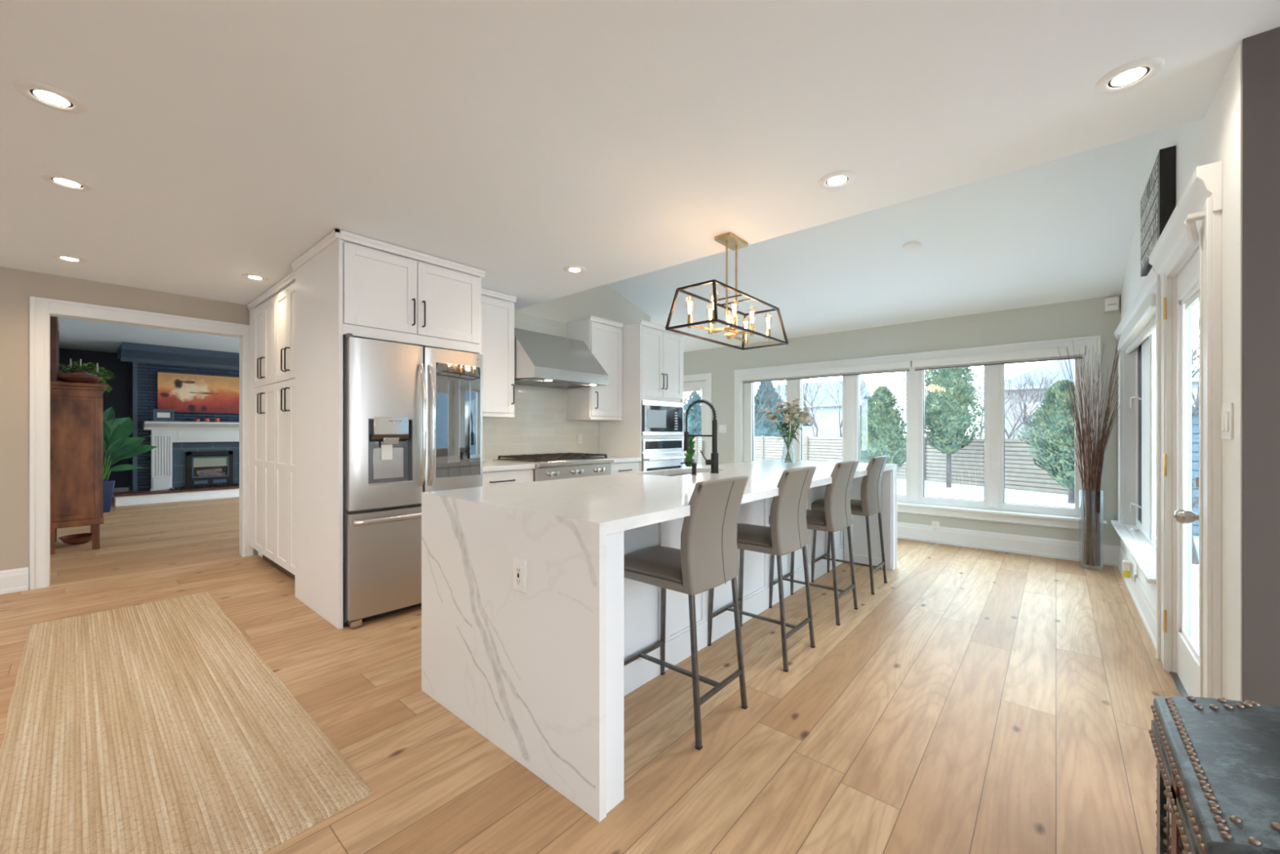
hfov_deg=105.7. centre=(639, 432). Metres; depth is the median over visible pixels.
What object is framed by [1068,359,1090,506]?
twig
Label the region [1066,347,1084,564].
twig
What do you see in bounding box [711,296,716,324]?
socket
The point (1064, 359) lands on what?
twig
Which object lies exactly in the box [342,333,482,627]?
refrigerator
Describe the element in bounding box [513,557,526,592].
power outlet
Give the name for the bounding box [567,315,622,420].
upper cabinet
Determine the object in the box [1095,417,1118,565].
twig
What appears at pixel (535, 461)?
cooktop
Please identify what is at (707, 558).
bar stool
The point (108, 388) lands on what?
trailing plant
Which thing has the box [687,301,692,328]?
socket
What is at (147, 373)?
wall
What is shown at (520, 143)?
ceiling
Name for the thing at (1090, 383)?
twig
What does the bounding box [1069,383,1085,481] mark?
twig
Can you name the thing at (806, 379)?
bare tree
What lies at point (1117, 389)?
twig
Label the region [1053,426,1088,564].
twig
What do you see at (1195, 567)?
snow
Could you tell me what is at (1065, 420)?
twig
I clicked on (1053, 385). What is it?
twig
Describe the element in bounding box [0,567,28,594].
baseboard
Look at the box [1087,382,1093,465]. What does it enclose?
twig
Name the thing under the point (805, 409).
flower
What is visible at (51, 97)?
recessed light
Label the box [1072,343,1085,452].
twig
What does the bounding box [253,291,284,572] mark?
pantry cabinet
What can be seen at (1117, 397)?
twig
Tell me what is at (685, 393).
bare tree
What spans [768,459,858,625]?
bar stool
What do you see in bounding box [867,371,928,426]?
bare tree
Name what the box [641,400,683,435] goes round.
microwave oven
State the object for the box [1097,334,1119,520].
twig
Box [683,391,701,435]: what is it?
spruce tree
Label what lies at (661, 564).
seat cushion
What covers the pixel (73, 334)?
ceiling
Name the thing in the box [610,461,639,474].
base cabinet
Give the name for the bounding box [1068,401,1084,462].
twig
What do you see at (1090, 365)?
twig
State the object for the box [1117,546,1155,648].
baseboard
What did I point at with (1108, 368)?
twig
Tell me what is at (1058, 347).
twig
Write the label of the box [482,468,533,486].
base cabinet
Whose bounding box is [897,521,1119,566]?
baseboard
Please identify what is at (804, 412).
flower
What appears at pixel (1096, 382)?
twig
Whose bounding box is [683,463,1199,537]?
ground
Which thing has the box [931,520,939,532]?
power outlet
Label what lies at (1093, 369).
twig
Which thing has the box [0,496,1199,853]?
floor
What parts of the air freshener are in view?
plate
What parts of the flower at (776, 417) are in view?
stem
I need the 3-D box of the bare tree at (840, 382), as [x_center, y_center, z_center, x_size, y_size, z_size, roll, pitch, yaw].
[14.924,-1.831,35.042,3.985,7.788,5.675,0,0,-25]
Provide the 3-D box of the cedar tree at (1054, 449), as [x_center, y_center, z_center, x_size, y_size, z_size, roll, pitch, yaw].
[12.416,0.286,13.996,2.165,3.628,2.160,0,0,15]
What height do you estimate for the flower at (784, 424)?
0.498 m
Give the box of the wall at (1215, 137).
[1120,40,1242,701]
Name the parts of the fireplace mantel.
leg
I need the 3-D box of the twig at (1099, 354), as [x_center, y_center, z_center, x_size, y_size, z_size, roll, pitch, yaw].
[3.942,0.249,4.188,0.012,1.829,0.085,0,0,19]
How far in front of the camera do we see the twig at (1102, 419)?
4.22 m
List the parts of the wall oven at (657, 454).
door, control panel, handle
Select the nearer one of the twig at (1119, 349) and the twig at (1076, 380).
the twig at (1119, 349)
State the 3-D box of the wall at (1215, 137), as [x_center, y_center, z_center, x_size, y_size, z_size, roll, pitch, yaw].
[3.158,-0.503,2.881,0.160,3.407,3.714,0,0,41]
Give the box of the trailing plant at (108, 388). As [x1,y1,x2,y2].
[57,358,115,393]
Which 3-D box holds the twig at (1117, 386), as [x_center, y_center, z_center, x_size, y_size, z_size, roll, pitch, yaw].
[4.014,0.379,4.178,0.015,1.571,0.161,0,0,-36]
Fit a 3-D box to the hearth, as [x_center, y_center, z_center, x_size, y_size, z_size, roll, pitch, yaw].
[-7.878,1.105,8.888,0.464,0.190,2.410,0,0,41]
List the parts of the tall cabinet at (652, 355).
door, crown, door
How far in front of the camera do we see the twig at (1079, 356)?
4.25 m
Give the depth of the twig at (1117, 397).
4.22 m
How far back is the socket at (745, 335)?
3.41 m
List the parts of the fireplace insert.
glass frame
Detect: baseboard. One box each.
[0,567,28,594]
[112,487,128,497]
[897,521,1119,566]
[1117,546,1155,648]
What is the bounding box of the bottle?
[1123,570,1130,577]
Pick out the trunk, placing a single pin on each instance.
(1218, 764)
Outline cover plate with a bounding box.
[902,241,922,253]
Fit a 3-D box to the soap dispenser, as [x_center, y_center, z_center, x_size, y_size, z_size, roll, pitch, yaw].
[0.321,0.240,3.212,0.117,0.080,0.039,0,0,21]
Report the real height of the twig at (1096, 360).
1.976 m
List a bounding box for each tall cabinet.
[49,381,107,554]
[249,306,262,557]
[599,320,685,471]
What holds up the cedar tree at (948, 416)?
on the ground
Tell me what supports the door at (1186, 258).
in the wall at (1215, 137)
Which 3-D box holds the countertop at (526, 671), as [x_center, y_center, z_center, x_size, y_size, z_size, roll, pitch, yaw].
[0.628,0.740,3.273,1.177,0.920,3.684,0,0,41]
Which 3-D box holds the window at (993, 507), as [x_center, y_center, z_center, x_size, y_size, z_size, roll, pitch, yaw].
[2.791,0.013,5.673,3.847,1.785,0.195,0,0,41]
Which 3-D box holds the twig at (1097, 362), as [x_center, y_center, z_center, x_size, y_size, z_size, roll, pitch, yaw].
[3.988,0.271,4.228,0.031,1.787,0.029,0,0,41]
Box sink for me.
[667,472,697,475]
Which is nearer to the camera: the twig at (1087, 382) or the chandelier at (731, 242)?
the chandelier at (731, 242)
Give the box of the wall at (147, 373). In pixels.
[128,361,239,491]
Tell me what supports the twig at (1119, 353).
in the floor vase
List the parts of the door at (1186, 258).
knob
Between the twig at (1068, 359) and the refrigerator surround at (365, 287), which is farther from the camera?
the twig at (1068, 359)
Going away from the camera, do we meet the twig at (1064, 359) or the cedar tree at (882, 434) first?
the twig at (1064, 359)
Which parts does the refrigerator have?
freezer drawer, door, handle, plate, control panel, spout, handle, handle, door, glass panel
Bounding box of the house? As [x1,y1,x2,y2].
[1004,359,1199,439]
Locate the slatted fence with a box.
[683,435,1068,494]
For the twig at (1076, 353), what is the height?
1.860 m
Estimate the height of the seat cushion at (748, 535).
0.043 m
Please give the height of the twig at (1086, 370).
1.726 m
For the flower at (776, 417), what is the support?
in the flower vase
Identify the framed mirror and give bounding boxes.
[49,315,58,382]
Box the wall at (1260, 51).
[1242,26,1279,706]
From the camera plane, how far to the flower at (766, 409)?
4.28 m
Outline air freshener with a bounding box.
[1121,560,1133,581]
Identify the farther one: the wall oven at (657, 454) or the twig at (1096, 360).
the wall oven at (657, 454)
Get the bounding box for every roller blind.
[740,360,911,382]
[911,346,1085,370]
[1117,293,1155,354]
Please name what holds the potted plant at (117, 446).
on the floor
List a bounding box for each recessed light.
[13,80,87,113]
[39,173,93,191]
[50,253,88,262]
[240,273,268,280]
[563,265,586,273]
[818,170,856,189]
[1094,57,1164,93]
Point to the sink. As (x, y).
(690, 473)
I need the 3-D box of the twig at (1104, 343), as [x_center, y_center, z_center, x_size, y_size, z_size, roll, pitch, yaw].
[4.059,0.185,4.310,0.115,1.958,0.013,0,0,7]
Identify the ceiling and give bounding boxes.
[0,0,1279,309]
[57,316,239,352]
[606,132,1154,351]
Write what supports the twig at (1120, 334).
in the floor vase
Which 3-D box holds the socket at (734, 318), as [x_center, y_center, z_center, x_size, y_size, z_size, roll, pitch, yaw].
[0.575,-0.719,2.959,0.052,0.192,0.051,0,0,41]
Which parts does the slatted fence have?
post, slat panel, post, post, slat panel, post, slat panel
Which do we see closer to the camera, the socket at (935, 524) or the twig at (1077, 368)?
the twig at (1077, 368)
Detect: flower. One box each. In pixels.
[760,408,791,457]
[766,409,790,448]
[768,413,791,462]
[774,401,792,445]
[775,403,791,462]
[776,405,791,462]
[778,413,798,462]
[783,397,802,446]
[783,406,799,462]
[784,404,803,462]
[784,408,813,461]
[785,414,808,462]
[786,408,804,462]
[788,410,817,448]
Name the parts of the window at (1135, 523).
sill, crank handle, frame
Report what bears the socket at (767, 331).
attached to the chandelier at (731, 242)
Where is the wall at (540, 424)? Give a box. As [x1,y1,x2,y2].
[482,284,650,461]
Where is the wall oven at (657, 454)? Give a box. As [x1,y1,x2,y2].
[641,438,685,471]
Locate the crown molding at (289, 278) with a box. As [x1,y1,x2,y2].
[247,271,294,311]
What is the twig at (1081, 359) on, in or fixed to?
in the floor vase
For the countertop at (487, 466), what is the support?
on the base cabinet at (517, 476)
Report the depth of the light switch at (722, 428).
7.00 m
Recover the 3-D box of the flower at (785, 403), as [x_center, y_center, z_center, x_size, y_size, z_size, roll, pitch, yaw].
[1.265,-0.001,4.224,0.196,0.534,0.171,0,0,16]
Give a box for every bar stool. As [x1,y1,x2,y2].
[623,475,748,750]
[707,466,816,671]
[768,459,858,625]
[811,455,888,594]
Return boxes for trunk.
[1148,695,1279,853]
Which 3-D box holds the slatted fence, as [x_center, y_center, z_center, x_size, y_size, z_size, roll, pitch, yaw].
[5.607,1.120,26.253,3.637,1.860,42.680,0,0,-37]
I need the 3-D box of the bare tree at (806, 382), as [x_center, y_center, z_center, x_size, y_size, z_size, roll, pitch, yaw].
[10.534,-1.455,30.329,3.779,7.017,3.660,0,0,-1]
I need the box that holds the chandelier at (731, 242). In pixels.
[665,231,788,350]
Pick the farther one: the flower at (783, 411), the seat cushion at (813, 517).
the flower at (783, 411)
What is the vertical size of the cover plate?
0.050 m
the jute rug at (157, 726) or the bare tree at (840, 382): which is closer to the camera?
the jute rug at (157, 726)
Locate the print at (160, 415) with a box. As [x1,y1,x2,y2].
[157,412,169,417]
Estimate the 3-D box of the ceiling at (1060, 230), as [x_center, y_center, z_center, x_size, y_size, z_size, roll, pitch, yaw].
[0.536,-1.717,5.523,7.620,1.086,3.520,0,0,41]
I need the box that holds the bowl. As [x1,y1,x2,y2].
[57,532,92,544]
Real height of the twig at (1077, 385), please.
1.578 m
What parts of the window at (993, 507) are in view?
sill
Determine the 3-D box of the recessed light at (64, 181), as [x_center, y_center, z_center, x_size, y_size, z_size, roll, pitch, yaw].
[-2.817,-1.240,2.384,0.172,0.039,0.172,0,0,41]
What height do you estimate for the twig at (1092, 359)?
1.918 m
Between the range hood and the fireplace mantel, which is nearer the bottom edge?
the fireplace mantel
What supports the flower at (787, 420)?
in the flower vase
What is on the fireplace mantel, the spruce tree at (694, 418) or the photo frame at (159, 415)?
the photo frame at (159, 415)
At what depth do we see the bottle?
3.49 m
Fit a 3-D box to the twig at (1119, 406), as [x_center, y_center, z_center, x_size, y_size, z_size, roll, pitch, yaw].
[4.014,0.470,4.166,0.017,1.389,0.172,0,0,-21]
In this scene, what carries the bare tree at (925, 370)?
on the ground
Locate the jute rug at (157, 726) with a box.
[0,591,373,853]
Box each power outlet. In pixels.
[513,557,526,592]
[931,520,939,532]
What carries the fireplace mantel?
on the hearth
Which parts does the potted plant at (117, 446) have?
pot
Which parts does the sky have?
pane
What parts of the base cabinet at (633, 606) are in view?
panel, panel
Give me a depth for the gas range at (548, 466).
4.52 m
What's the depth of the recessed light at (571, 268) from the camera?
3.65 m
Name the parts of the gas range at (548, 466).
knob, knob, knob panel, knob, knob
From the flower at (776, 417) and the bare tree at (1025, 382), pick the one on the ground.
the bare tree at (1025, 382)
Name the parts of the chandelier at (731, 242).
rod, arm frame, rod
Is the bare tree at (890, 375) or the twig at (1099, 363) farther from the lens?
the bare tree at (890, 375)
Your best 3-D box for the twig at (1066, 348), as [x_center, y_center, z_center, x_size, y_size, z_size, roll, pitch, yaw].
[3.897,0.197,4.345,0.117,1.934,0.021,0,0,41]
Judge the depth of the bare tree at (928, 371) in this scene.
35.79 m
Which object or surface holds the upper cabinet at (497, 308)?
attached to the wall at (540, 424)
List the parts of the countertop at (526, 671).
panel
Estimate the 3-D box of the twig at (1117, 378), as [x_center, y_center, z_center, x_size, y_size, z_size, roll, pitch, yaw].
[4.021,0.343,4.188,0.164,1.643,0.038,0,0,41]
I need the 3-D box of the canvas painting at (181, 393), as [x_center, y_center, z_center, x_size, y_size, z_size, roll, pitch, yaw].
[-7.982,-0.708,9.086,0.048,0.695,1.505,0,0,41]
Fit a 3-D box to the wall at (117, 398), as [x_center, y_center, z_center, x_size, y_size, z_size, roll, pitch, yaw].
[-8.796,-0.140,10.249,0.100,2.680,4.500,0,0,41]
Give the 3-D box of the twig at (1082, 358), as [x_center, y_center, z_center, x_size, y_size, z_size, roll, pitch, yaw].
[4.012,0.244,4.355,0.016,1.841,0.147,0,0,19]
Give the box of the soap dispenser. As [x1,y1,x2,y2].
[680,462,697,475]
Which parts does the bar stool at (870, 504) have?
leg, leg, seat frame, leg, backrest, leg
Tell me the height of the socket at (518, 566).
0.072 m
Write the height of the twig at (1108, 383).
1.596 m
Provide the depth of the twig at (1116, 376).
4.22 m
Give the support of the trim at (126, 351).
attached to the wall at (147, 373)
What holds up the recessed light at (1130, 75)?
in the ceiling at (520, 143)
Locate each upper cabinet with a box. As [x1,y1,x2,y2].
[481,288,516,417]
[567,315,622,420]
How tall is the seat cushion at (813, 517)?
0.043 m
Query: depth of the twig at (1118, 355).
4.16 m
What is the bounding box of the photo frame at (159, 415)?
[153,408,173,421]
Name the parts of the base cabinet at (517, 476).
handle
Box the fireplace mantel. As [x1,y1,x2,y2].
[143,421,239,490]
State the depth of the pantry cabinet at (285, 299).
3.90 m
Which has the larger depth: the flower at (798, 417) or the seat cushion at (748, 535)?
the flower at (798, 417)
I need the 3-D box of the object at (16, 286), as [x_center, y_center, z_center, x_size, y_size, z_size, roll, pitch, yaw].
[-5.033,-0.140,3.364,0.120,2.680,4.950,0,0,41]
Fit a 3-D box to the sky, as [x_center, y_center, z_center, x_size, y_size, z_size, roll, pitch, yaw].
[18.533,-1.575,50.323,8.800,7.250,8.840,0,0,41]
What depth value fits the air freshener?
3.48 m
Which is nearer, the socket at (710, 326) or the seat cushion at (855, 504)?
the socket at (710, 326)
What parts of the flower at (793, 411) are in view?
stem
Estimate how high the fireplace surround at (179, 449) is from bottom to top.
0.830 m
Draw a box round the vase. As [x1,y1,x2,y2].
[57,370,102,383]
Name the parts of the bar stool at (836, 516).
leg, leg, seat frame, leg, backrest, leg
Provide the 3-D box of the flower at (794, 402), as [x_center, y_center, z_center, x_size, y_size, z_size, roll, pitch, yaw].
[1.353,-0.017,4.242,0.165,0.565,0.173,0,0,-39]
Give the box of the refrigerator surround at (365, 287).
[291,228,485,629]
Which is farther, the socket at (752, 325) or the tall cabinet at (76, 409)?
the tall cabinet at (76, 409)
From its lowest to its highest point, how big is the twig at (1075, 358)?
1.837 m
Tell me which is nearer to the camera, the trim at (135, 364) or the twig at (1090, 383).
the twig at (1090, 383)
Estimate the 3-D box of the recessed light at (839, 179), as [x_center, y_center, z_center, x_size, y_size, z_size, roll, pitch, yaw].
[0.961,-1.240,2.364,0.172,0.039,0.172,0,0,41]
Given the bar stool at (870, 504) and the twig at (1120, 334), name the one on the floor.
the bar stool at (870, 504)
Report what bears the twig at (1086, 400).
in the floor vase
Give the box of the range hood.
[514,328,608,389]
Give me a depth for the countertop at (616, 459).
5.17 m
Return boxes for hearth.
[112,485,239,506]
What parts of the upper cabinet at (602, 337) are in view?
light rail, door, crown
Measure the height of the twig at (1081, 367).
1.744 m
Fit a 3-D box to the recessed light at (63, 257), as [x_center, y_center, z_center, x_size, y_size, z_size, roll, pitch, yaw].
[-4.038,-1.240,3.432,0.172,0.039,0.172,0,0,41]
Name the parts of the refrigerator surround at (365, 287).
panel, door, crown, rail, handle, handle, door, panel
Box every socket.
[515,564,521,586]
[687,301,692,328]
[708,308,712,333]
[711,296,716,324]
[727,315,731,339]
[732,303,736,330]
[743,320,747,343]
[750,311,754,336]
[765,317,770,341]
[933,523,937,529]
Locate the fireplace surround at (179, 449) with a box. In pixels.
[172,441,239,488]
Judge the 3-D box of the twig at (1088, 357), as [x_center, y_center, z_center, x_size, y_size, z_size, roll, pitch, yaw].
[4.005,0.208,4.322,0.011,1.912,0.074,0,0,36]
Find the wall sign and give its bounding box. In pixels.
[1140,145,1175,276]
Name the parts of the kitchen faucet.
support arm, lever handle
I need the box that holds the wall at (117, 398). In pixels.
[58,347,128,488]
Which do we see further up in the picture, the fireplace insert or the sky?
the sky
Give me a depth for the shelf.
8.70 m
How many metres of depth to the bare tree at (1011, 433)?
24.59 m
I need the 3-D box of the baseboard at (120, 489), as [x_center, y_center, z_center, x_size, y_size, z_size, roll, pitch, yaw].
[-9.932,1.120,8.826,0.030,0.160,0.860,0,0,41]
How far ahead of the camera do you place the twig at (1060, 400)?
4.29 m
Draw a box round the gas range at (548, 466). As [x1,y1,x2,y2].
[493,452,613,481]
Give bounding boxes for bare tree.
[683,391,697,466]
[754,378,807,399]
[754,380,786,427]
[778,377,827,436]
[819,373,887,436]
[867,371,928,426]
[890,370,929,398]
[891,369,929,413]
[968,363,1033,438]
[972,365,1075,438]
[1008,364,1073,439]
[1191,319,1199,564]
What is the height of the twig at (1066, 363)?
1.801 m
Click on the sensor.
(1111, 304)
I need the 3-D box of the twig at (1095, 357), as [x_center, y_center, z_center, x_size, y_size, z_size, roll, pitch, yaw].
[3.896,0.245,4.183,0.016,1.838,0.163,0,0,23]
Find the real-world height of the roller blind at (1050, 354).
0.108 m
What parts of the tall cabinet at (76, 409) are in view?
leg, leg, panel, moulding, cornice, leg, door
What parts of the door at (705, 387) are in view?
handle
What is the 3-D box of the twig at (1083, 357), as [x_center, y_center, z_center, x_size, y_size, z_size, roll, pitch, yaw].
[3.867,0.265,4.183,0.225,1.799,0.014,0,0,-31]
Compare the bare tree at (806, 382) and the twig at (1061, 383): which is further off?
the bare tree at (806, 382)
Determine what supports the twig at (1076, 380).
in the floor vase
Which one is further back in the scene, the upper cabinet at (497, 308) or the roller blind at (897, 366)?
the roller blind at (897, 366)
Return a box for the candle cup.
[214,417,219,422]
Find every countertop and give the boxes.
[421,458,897,822]
[482,461,535,471]
[594,455,641,462]
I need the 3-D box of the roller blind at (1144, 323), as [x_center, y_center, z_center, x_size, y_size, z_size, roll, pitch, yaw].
[3.526,-0.721,3.418,0.100,0.119,1.940,0,0,41]
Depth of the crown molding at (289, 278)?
4.10 m
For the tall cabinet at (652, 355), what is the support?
on the floor
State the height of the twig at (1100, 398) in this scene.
1.525 m
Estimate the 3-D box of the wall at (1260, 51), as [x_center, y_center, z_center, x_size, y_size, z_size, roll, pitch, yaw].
[2.782,-0.015,0.828,2.256,2.430,0.120,0,0,41]
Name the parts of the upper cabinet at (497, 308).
light rail, crown, handle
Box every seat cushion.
[623,546,682,582]
[737,523,772,546]
[768,509,826,524]
[811,497,862,510]
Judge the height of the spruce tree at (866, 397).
5.086 m
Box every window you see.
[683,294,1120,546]
[733,335,1106,529]
[1111,266,1158,592]
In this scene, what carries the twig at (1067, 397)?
in the floor vase
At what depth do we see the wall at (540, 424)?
5.18 m
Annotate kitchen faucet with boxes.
[683,399,719,473]
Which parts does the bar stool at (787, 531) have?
leg, leg, seat frame, leg, backrest, leg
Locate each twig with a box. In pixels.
[1053,385,1085,533]
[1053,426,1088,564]
[1057,346,1081,445]
[1057,359,1085,470]
[1060,400,1083,563]
[1061,382,1085,476]
[1064,359,1085,525]
[1065,420,1084,530]
[1066,347,1083,512]
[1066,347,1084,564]
[1066,363,1084,454]
[1066,396,1085,549]
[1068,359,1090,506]
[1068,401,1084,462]
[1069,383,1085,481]
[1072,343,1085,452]
[1075,353,1088,560]
[1075,358,1084,447]
[1075,380,1085,484]
[1077,368,1086,544]
[1077,385,1092,565]
[1079,355,1091,564]
[1080,359,1084,497]
[1080,367,1090,497]
[1081,358,1090,533]
[1083,357,1093,515]
[1084,388,1089,559]
[1085,356,1095,564]
[1085,400,1088,537]
[1086,369,1092,519]
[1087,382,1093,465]
[1087,382,1097,564]
[1088,357,1090,485]
[1088,364,1090,564]
[1089,342,1104,457]
[1089,382,1093,565]
[1091,359,1093,565]
[1093,354,1099,565]
[1093,368,1094,565]
[1093,377,1118,537]
[1093,379,1095,504]
[1093,386,1118,517]
[1093,418,1102,565]
[1094,358,1115,565]
[1094,360,1097,555]
[1094,368,1108,463]
[1094,382,1108,462]
[1095,361,1099,559]
[1095,389,1118,524]
[1095,396,1118,518]
[1095,398,1101,546]
[1095,408,1118,565]
[1095,417,1114,565]
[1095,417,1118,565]
[1096,352,1119,533]
[1096,405,1119,559]
[1097,333,1120,565]
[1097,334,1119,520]
[1097,363,1099,493]
[1098,376,1116,561]
[1099,349,1119,475]
[1101,355,1119,436]
[1101,397,1118,474]
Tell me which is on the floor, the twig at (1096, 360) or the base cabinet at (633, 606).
the base cabinet at (633, 606)
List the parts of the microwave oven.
trim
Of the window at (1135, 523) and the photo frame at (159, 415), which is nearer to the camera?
the window at (1135, 523)
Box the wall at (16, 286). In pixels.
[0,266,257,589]
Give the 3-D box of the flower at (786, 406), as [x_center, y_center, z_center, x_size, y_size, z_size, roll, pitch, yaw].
[1.330,0.014,4.359,0.198,0.504,0.221,0,0,-11]
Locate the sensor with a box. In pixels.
[1104,296,1119,312]
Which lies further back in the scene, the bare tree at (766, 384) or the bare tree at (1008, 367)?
the bare tree at (766, 384)
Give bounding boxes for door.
[683,373,711,465]
[1148,160,1222,697]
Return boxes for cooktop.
[493,458,599,468]
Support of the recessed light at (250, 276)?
in the ceiling at (520, 143)
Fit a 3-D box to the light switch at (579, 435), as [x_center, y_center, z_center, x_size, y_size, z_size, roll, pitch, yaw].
[-0.679,0.073,5.485,0.010,0.115,0.072,0,0,41]
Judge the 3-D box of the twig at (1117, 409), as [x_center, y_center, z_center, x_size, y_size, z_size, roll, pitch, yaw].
[4.013,0.471,4.170,0.009,1.385,0.176,0,0,-22]
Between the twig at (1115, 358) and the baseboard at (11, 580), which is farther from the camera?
the twig at (1115, 358)
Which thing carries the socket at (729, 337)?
attached to the chandelier at (731, 242)
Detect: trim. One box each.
[116,342,239,369]
[133,361,137,491]
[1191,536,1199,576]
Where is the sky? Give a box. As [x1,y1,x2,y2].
[760,378,871,436]
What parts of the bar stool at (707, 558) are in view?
seat frame, leg, leg, backrest, leg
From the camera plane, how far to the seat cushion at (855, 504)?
3.84 m
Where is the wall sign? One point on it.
(1157, 202)
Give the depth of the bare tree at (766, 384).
32.18 m
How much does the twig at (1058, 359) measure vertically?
1.840 m
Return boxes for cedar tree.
[859,386,906,471]
[924,366,983,487]
[1013,379,1075,503]
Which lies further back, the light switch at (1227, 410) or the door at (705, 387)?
the door at (705, 387)
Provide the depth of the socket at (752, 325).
3.12 m
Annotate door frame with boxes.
[29,296,253,590]
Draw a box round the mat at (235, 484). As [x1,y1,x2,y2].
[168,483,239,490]
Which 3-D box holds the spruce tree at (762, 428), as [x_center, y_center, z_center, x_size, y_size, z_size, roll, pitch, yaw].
[9.739,-1.246,37.844,5.229,6.692,4.739,0,0,4]
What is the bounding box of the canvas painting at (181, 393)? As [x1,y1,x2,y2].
[157,372,239,413]
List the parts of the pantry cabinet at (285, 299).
door, door, handle, handle, handle, handle, door, door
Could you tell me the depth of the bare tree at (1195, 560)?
7.27 m
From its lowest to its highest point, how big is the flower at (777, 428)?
0.430 m
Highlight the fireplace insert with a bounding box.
[186,450,233,487]
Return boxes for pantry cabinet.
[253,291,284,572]
[275,280,294,579]
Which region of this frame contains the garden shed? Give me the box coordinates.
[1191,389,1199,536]
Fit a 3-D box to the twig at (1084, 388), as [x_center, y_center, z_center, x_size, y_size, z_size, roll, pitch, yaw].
[3.898,0.292,4.244,0.125,1.744,0.027,0,0,-31]
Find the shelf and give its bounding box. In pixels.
[143,421,239,430]
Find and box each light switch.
[577,433,582,444]
[719,424,726,432]
[1221,402,1233,439]
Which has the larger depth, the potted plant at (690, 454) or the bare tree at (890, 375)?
the bare tree at (890, 375)
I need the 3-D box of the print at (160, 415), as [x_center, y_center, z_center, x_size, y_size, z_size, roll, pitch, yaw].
[-8.289,-0.297,8.437,0.002,0.085,0.160,0,0,41]
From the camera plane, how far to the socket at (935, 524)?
5.25 m
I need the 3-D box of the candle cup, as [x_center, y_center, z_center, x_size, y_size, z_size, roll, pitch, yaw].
[-7.826,-0.222,8.969,0.072,0.072,0.072,0,0,41]
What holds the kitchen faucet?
on the countertop at (526, 671)
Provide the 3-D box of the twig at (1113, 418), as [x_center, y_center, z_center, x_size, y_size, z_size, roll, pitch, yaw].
[3.982,0.518,4.151,0.019,1.291,0.178,0,0,4]
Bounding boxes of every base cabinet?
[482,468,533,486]
[606,468,895,813]
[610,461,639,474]
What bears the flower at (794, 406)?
in the flower vase
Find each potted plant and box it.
[102,406,157,512]
[683,434,697,466]
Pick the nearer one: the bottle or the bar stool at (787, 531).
the bar stool at (787, 531)
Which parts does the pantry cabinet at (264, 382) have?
door, handle, door, handle, handle, handle, door, door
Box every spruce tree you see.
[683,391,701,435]
[754,381,786,436]
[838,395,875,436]

